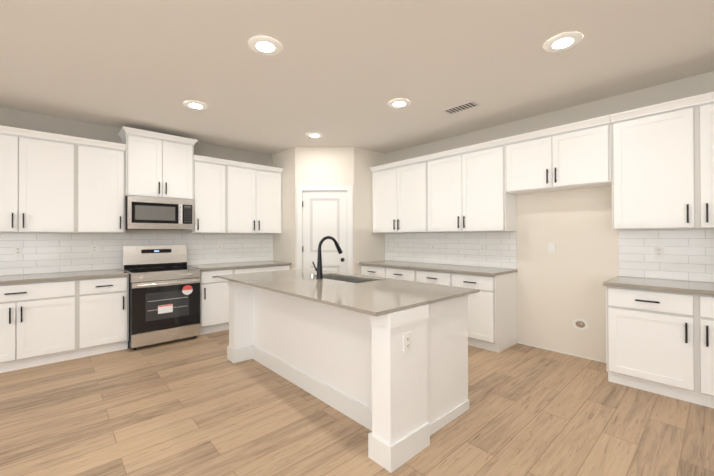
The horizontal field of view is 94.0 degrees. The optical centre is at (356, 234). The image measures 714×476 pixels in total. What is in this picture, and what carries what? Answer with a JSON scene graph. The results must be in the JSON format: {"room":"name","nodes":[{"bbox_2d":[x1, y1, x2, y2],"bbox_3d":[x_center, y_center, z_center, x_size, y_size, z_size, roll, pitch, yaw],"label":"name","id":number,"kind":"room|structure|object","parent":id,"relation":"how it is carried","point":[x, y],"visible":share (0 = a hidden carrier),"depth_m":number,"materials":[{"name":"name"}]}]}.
{"room":"kitchen","nodes":[
{"label":"kitchen","id":0,"kind":"room"},
{"bbox_2d":[0,107,271,275],"bbox_3d":[-3.627,-0.017,3.965,8.520,2.765,0.120,0,0,-42],"label":"wall","id":1,"kind":"structure","parent":0,"point":[9,117],"depth_m":4.18,"materials":[{"name":"beige paint"}]},
{"bbox_2d":[0,125,75,232],"bbox_3d":[-3.673,-0.569,3.623,0.931,1.088,0.327,0,0,-42],"label":"upper cabinet","id":2,"kind":"object","parent":1,"relation":"attached to","point":[53,183],"depth_m":3.60,"materials":[{"name":"white wood"}]},
{"bbox_2d":[76,137,125,232],"bbox_3d":[-3.155,-0.568,4.095,0.470,1.088,0.327,0,0,-42],"label":"upper cabinet","id":3,"kind":"object","parent":1,"relation":"attached to","point":[100,165],"depth_m":3.97,"materials":[{"name":"white wood"}]},
{"bbox_2d":[0,233,272,275],"bbox_3d":[-3.142,0.214,4.318,4.513,0.472,0.008,0,0,-42],"label":"tile backsplash","id":4,"kind":"structure","parent":1,"relation":"attached to","point":[42,253],"depth_m":4.24,"materials":[{"name":"white tile"}]},
{"bbox_2d":[13,246,21,255],"bbox_3d":[-3.787,0.179,3.718,0.072,0.115,0.008,0,0,-42],"label":"wall outlet","id":5,"kind":"object","parent":4,"relation":"attached to","point":[17,250],"visible":1,"depth_m":3.71,"materials":[{"name":"white plastic"}]},
{"bbox_2d":[91,244,97,253],"bbox_3d":[-3.291,0.180,4.171,0.072,0.115,0.008,0,0,-42],"label":"wall outlet","id":6,"kind":"object","parent":4,"relation":"attached to","point":[94,248],"visible":1,"depth_m":4.17,"materials":[{"name":"white plastic"}]},
{"bbox_2d":[218,243,222,249],"bbox_3d":[-2.144,0.181,5.218,0.072,0.115,0.008,0,0,-42],"label":"wall outlet","id":7,"kind":"object","parent":4,"relation":"attached to","point":[220,246],"visible":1,"depth_m":5.22,"materials":[{"name":"white plastic"}]},
{"bbox_2d":[118,126,197,199],"bbox_3d":[-2.665,-0.900,4.487,0.862,0.833,0.414,0,0,-42],"label":"upper cabinet","id":8,"kind":"object","parent":1,"relation":"attached to","point":[157,164],"depth_m":4.33,"materials":[{"name":"white wood"}]},
{"bbox_2d":[125,195,193,229],"bbox_3d":[-2.648,-0.274,4.461,0.756,0.414,0.467,0,0,-42],"label":"microwave","id":9,"kind":"object","parent":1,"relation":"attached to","point":[149,213],"visible":0.98,"depth_m":4.30,"materials":[{"name":"silver metal"}]},
{"bbox_2d":[186,155,233,232],"bbox_3d":[-2.202,-0.566,4.965,0.545,1.086,0.327,0,0,-42],"label":"upper cabinet","id":10,"kind":"object","parent":1,"relation":"attached to","point":[230,196],"depth_m":4.85,"materials":[{"name":"white wood"}]},
{"bbox_2d":[234,161,281,232],"bbox_3d":[-1.744,-0.566,5.384,1.012,1.086,0.327,0,0,-42],"label":"upper cabinet","id":11,"kind":"object","parent":1,"relation":"attached to","point":[257,188],"depth_m":5.30,"materials":[{"name":"white wood"}]},
{"bbox_2d":[272,147,294,269],"bbox_3d":[-1.184,-0.018,5.598,0.100,2.765,0.705,0,0,-42],"label":"wall","id":12,"kind":"structure","parent":0,"point":[284,242],"depth_m":5.50,"materials":[{"name":"beige paint"}]},
{"bbox_2d":[295,147,354,273],"bbox_3d":[-0.512,-0.022,5.354,0.941,2.765,0.100,0,0,0],"label":"wall","id":13,"kind":"structure","parent":0,"point":[324,165],"depth_m":5.31,"materials":[{"name":"beige paint"}]},
{"bbox_2d":[302,191,346,272],"bbox_3d":[-0.515,0.325,5.293,0.710,2.045,0.108,0,0,0],"label":"pantry door","id":14,"kind":"structure","parent":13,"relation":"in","point":[324,213],"depth_m":5.32,"materials":[{"name":"white wood"}]},
{"bbox_2d":[296,185,352,273],"bbox_3d":[-0.511,0.285,5.339,0.890,2.150,0.123,0,0,0],"label":"door frame","id":15,"kind":"structure","parent":13,"relation":"attached to","point":[300,189],"depth_m":5.29,"materials":[{"name":"white wood"}]},
{"bbox_2d":[0,329,713,475],"bbox_3d":[-0.291,1.374,0.297,8.800,0.080,10.020,0,0,-42],"label":"floor","id":16,"kind":"structure","parent":0,"point":[201,405],"depth_m":2.37,"materials":[{"name":"brown wood"}]},
{"bbox_2d":[0,281,79,372],"bbox_3d":[-3.576,0.922,3.515,0.930,0.882,0.598,0,0,-42],"label":"base cabinet","id":17,"kind":"object","parent":16,"relation":"on","point":[47,318],"depth_m":3.41,"materials":[{"name":"white wood"}]},
{"bbox_2d":[0,269,127,284],"bbox_3d":[-3.739,0.464,3.350,2.326,0.031,0.628,0,0,-42],"label":"countertop","id":18,"kind":"structure","parent":17,"relation":"on","point":[15,279],"depth_m":3.62,"materials":[{"name":"grey stone"}]},
{"bbox_2d":[80,273,128,357],"bbox_3d":[-3.060,0.922,3.986,0.466,0.882,0.598,0,0,-42],"label":"base cabinet","id":19,"kind":"object","parent":16,"relation":"on","point":[104,301],"depth_m":3.77,"materials":[{"name":"white wood"}]},
{"bbox_2d":[122,245,199,349],"bbox_3d":[-2.535,0.755,4.334,0.762,1.215,0.739,0,0,-42],"label":"range","id":20,"kind":"object","parent":16,"relation":"on","point":[164,293],"visible":0.94,"depth_m":4.16,"materials":[{"name":"silver metal"}]},
{"bbox_2d":[200,269,238,334],"bbox_3d":[-2.104,0.923,4.860,0.540,0.882,0.598,0,0,-42],"label":"base cabinet","id":21,"kind":"object","parent":16,"relation":"on","point":[214,303],"depth_m":4.59,"materials":[{"name":"white wood"}]},
{"bbox_2d":[187,261,290,268],"bbox_3d":[-1.780,0.466,5.139,1.395,0.031,0.628,0,0,-42],"label":"countertop","id":22,"kind":"structure","parent":21,"relation":"on","point":[240,265],"depth_m":4.92,"materials":[{"name":"grey stone"}]},
{"bbox_2d":[239,265,289,273],"bbox_3d":[-1.646,0.923,5.277,1.011,0.882,0.598,0,0,-42],"label":"base cabinet","id":23,"kind":"object","parent":16,"relation":"on","point":[258,268],"depth_m":5.10,"materials":[{"name":"white wood"}]},
{"bbox_2d":[227,280,477,472],"bbox_3d":[-0.242,0.902,3.098,1.013,0.891,2.387,0,0,-42],"label":"kitchen island","id":24,"kind":"object","parent":16,"relation":"on","point":[384,360],"depth_m":2.41,"materials":[{"name":"white wood"}]},
{"bbox_2d":[217,272,444,315],"bbox_3d":[-0.451,0.444,2.942,0.690,0.022,2.400,0,0,-42],"label":"island countertop","id":25,"kind":"structure","parent":24,"relation":"on","point":[367,299],"depth_m":2.51,"materials":[{"name":"grey stone"}]},
{"bbox_2d":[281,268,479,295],"bbox_3d":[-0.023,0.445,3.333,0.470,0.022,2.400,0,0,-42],"label":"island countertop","id":26,"kind":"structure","parent":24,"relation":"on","point":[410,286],"depth_m":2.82,"materials":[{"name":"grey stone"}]},
{"bbox_2d":[325,272,364,283],"bbox_3d":[-0.141,0.551,3.366,0.364,0.213,0.824,0,0,-42],"label":"sink","id":27,"kind":"object","parent":26,"relation":"in","point":[356,279],"depth_m":3.54,"materials":[{"name":"grey metal"}]},
{"bbox_2d":[403,331,411,353],"bbox_3d":[0.303,0.646,1.997,0.072,0.115,0.008,0,0,-42],"label":"outlet","id":28,"kind":"object","parent":24,"relation":"attached to","point":[407,335],"depth_m":1.99,"materials":[{"name":"white plastic"}]},
{"bbox_2d":[361,264,414,280],"bbox_3d":[0.647,0.914,5.171,0.598,0.882,1.109,0,0,-42],"label":"base cabinet","id":29,"kind":"object","parent":16,"relation":"on","point":[408,274],"depth_m":4.91,"materials":[{"name":"white wood"}]},
{"bbox_2d":[415,268,516,352],"bbox_3d":[1.395,0.907,4.352,0.598,0.882,1.109,0,0,-42],"label":"base cabinet","id":30,"kind":"object","parent":16,"relation":"on","point":[492,314],"depth_m":3.92,"materials":[{"name":"white wood"}]},
{"bbox_2d":[359,260,517,275],"bbox_3d":[1.012,0.453,4.749,0.628,0.031,2.230,0,0,-42],"label":"countertop","id":31,"kind":"structure","parent":30,"relation":"on","point":[470,271],"depth_m":4.41,"materials":[{"name":"grey stone"}]},
{"bbox_2d":[606,288,713,407],"bbox_3d":[2.867,0.893,2.739,0.598,0.882,1.226,0,0,-42],"label":"base cabinet","id":32,"kind":"object","parent":16,"relation":"on","point":[660,336],"depth_m":2.72,"materials":[{"name":"white wood"}]},
{"bbox_2d":[603,276,713,295],"bbox_3d":[3.211,0.432,2.341,0.628,0.031,2.308,0,0,-42],"label":"countertop","id":33,"kind":"structure","parent":32,"relation":"on","point":[700,288],"depth_m":2.82,"materials":[{"name":"grey stone"}]},
{"bbox_2d":[0,0,713,154],"bbox_3d":[-0.302,-1.471,0.311,8.800,0.080,10.020,0,0,-42],"label":"ceiling","id":34,"kind":"structure","parent":0,"point":[339,73],"depth_m":2.75,"materials":[{"name":"white paint"}]},
{"bbox_2d":[183,101,207,109],"bbox_3d":[-1.752,-1.402,3.618,0.250,0.010,0.250,0,0,-42],"label":"recessed light","id":35,"kind":"object","parent":34,"relation":"in","point":[196,105],"visible":0.98,"depth_m":3.60,"materials":[{"name":"white plastic"}]},
{"bbox_2d":[248,36,281,55],"bbox_3d":[-0.687,-1.412,2.498,0.250,0.010,0.250,0,0,-42],"label":"recessed light","id":36,"kind":"object","parent":34,"relation":"in","point":[265,45],"visible":1,"depth_m":2.48,"materials":[{"name":"white plastic"}]},
{"bbox_2d":[306,132,322,137],"bbox_3d":[-0.598,-1.401,4.699,0.250,0.010,0.250,0,0,-42],"label":"recessed light","id":37,"kind":"object","parent":34,"relation":"in","point":[314,135],"visible":1,"depth_m":4.68,"materials":[{"name":"white"}]},
{"bbox_2d":[388,99,410,107],"bbox_3d":[0.456,-1.411,3.589,0.250,0.010,0.250,0,0,-42],"label":"recessed light","id":38,"kind":"object","parent":34,"relation":"in","point":[399,103],"visible":1,"depth_m":3.57,"materials":[{"name":"white plastic"}]},
{"bbox_2d":[442,100,479,114],"bbox_3d":[1.155,-1.413,3.713,0.170,0.011,0.380,0,0,-42],"label":"ceiling vent","id":39,"kind":"object","parent":34,"relation":"in","point":[461,107],"visible":1,"depth_m":3.69,"materials":[{"name":"white metal"}]},
{"bbox_2d":[543,32,582,51],"bbox_3d":[1.523,-1.421,2.465,0.250,0.010,0.250,0,0,-42],"label":"recessed light","id":40,"kind":"object","parent":34,"relation":"in","point":[563,41],"visible":0.98,"depth_m":2.44,"materials":[{"name":"white plastic"}]},
{"bbox_2d":[354,147,383,274],"bbox_3d":[0.187,-0.024,5.580,0.710,2.765,0.100,0,0,-42],"label":"wall","id":41,"kind":"structure","parent":0,"point":[368,245],"depth_m":5.47,"materials":[{"name":"beige paint"}]},
{"bbox_2d":[384,71,713,362],"bbox_3d":[2.905,-0.046,3.228,0.129,2.765,10.020,0,0,-42],"label":"wall","id":42,"kind":"structure","parent":0,"point":[561,289],"depth_m":3.75,"materials":[{"name":"beige paint"}]},
{"bbox_2d":[370,155,425,232],"bbox_3d":[0.741,-0.576,5.269,0.327,1.086,1.109,0,0,-42],"label":"upper cabinet","id":43,"kind":"object","parent":42,"relation":"attached to","point":[398,188],"depth_m":5.12,"materials":[{"name":"white wood"}]},
{"bbox_2d":[385,231,516,268],"bbox_3d":[1.236,0.201,4.964,0.008,0.472,2.218,0,0,-42],"label":"tile backsplash","id":44,"kind":"structure","parent":42,"relation":"attached to","point":[458,248],"depth_m":4.76,"materials":[{"name":"white tile"}]},
{"bbox_2d":[431,242,434,249],"bbox_3d":[1.148,0.174,5.048,0.008,0.115,0.072,0,0,-42],"label":"wall outlet","id":45,"kind":"object","parent":44,"relation":"attached to","point":[432,245],"visible":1,"depth_m":5.04,"materials":[{"name":"white plastic"}]},
{"bbox_2d":[480,243,484,251],"bbox_3d":[1.681,0.169,4.465,0.008,0.115,0.072,0,0,-42],"label":"wall outlet","id":46,"kind":"object","parent":44,"relation":"attached to","point":[482,247],"visible":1,"depth_m":4.46,"materials":[{"name":"white plastic"}]},
{"bbox_2d":[426,138,515,231],"bbox_3d":[1.488,-0.583,4.450,0.327,1.086,1.109,0,0,-42],"label":"upper cabinet","id":47,"kind":"object","parent":42,"relation":"attached to","point":[461,189],"depth_m":4.27,"materials":[{"name":"white wood"}]},
{"bbox_2d":[548,243,554,252],"bbox_3d":[2.251,0.152,3.852,0.011,0.115,0.072,0,0,-42],"label":"light switch","id":48,"kind":"object","parent":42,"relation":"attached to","point":[551,247],"visible":1,"depth_m":3.85,"materials":[{"name":"white plastic"}]},
{"bbox_2d":[503,115,611,194],"bbox_3d":[2.189,-0.819,3.654,0.369,0.631,1.011,0,0,-42],"label":"upper cabinet","id":49,"kind":"object","parent":42,"relation":"attached to","point":[575,155],"depth_m":3.50,"materials":[{"name":"white wood"}]},
{"bbox_2d":[573,319,588,329],"bbox_3d":[2.439,0.980,3.639,0.020,0.120,0.150,0,0,-42],"label":"box","id":50,"kind":"object","parent":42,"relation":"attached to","point":[580,324],"visible":1,"depth_m":3.64,"materials":[{"name":"white plastic"}]},
{"bbox_2d":[610,92,713,229],"bbox_3d":[2.961,-0.598,2.838,0.327,1.088,1.225,0,0,-42],"label":"upper cabinet","id":51,"kind":"object","parent":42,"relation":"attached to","point":[662,165],"depth_m":2.90,"materials":[{"name":"white wood"}]},
{"bbox_2d":[619,229,713,282],"bbox_3d":[3.444,0.180,2.547,0.008,0.472,2.295,0,0,-42],"label":"tile backsplash","id":52,"kind":"structure","parent":42,"relation":"attached to","point":[688,254],"depth_m":3.11,"materials":[{"name":"white tile"}]},
{"bbox_2d":[654,246,663,257],"bbox_3d":[2.869,0.164,3.164,0.008,0.115,0.072,0,0,-42],"label":"wall outlet","id":53,"kind":"object","parent":52,"relation":"attached to","point":[658,251],"visible":1,"depth_m":3.16,"materials":[{"name":"white plastic"}]}
]}

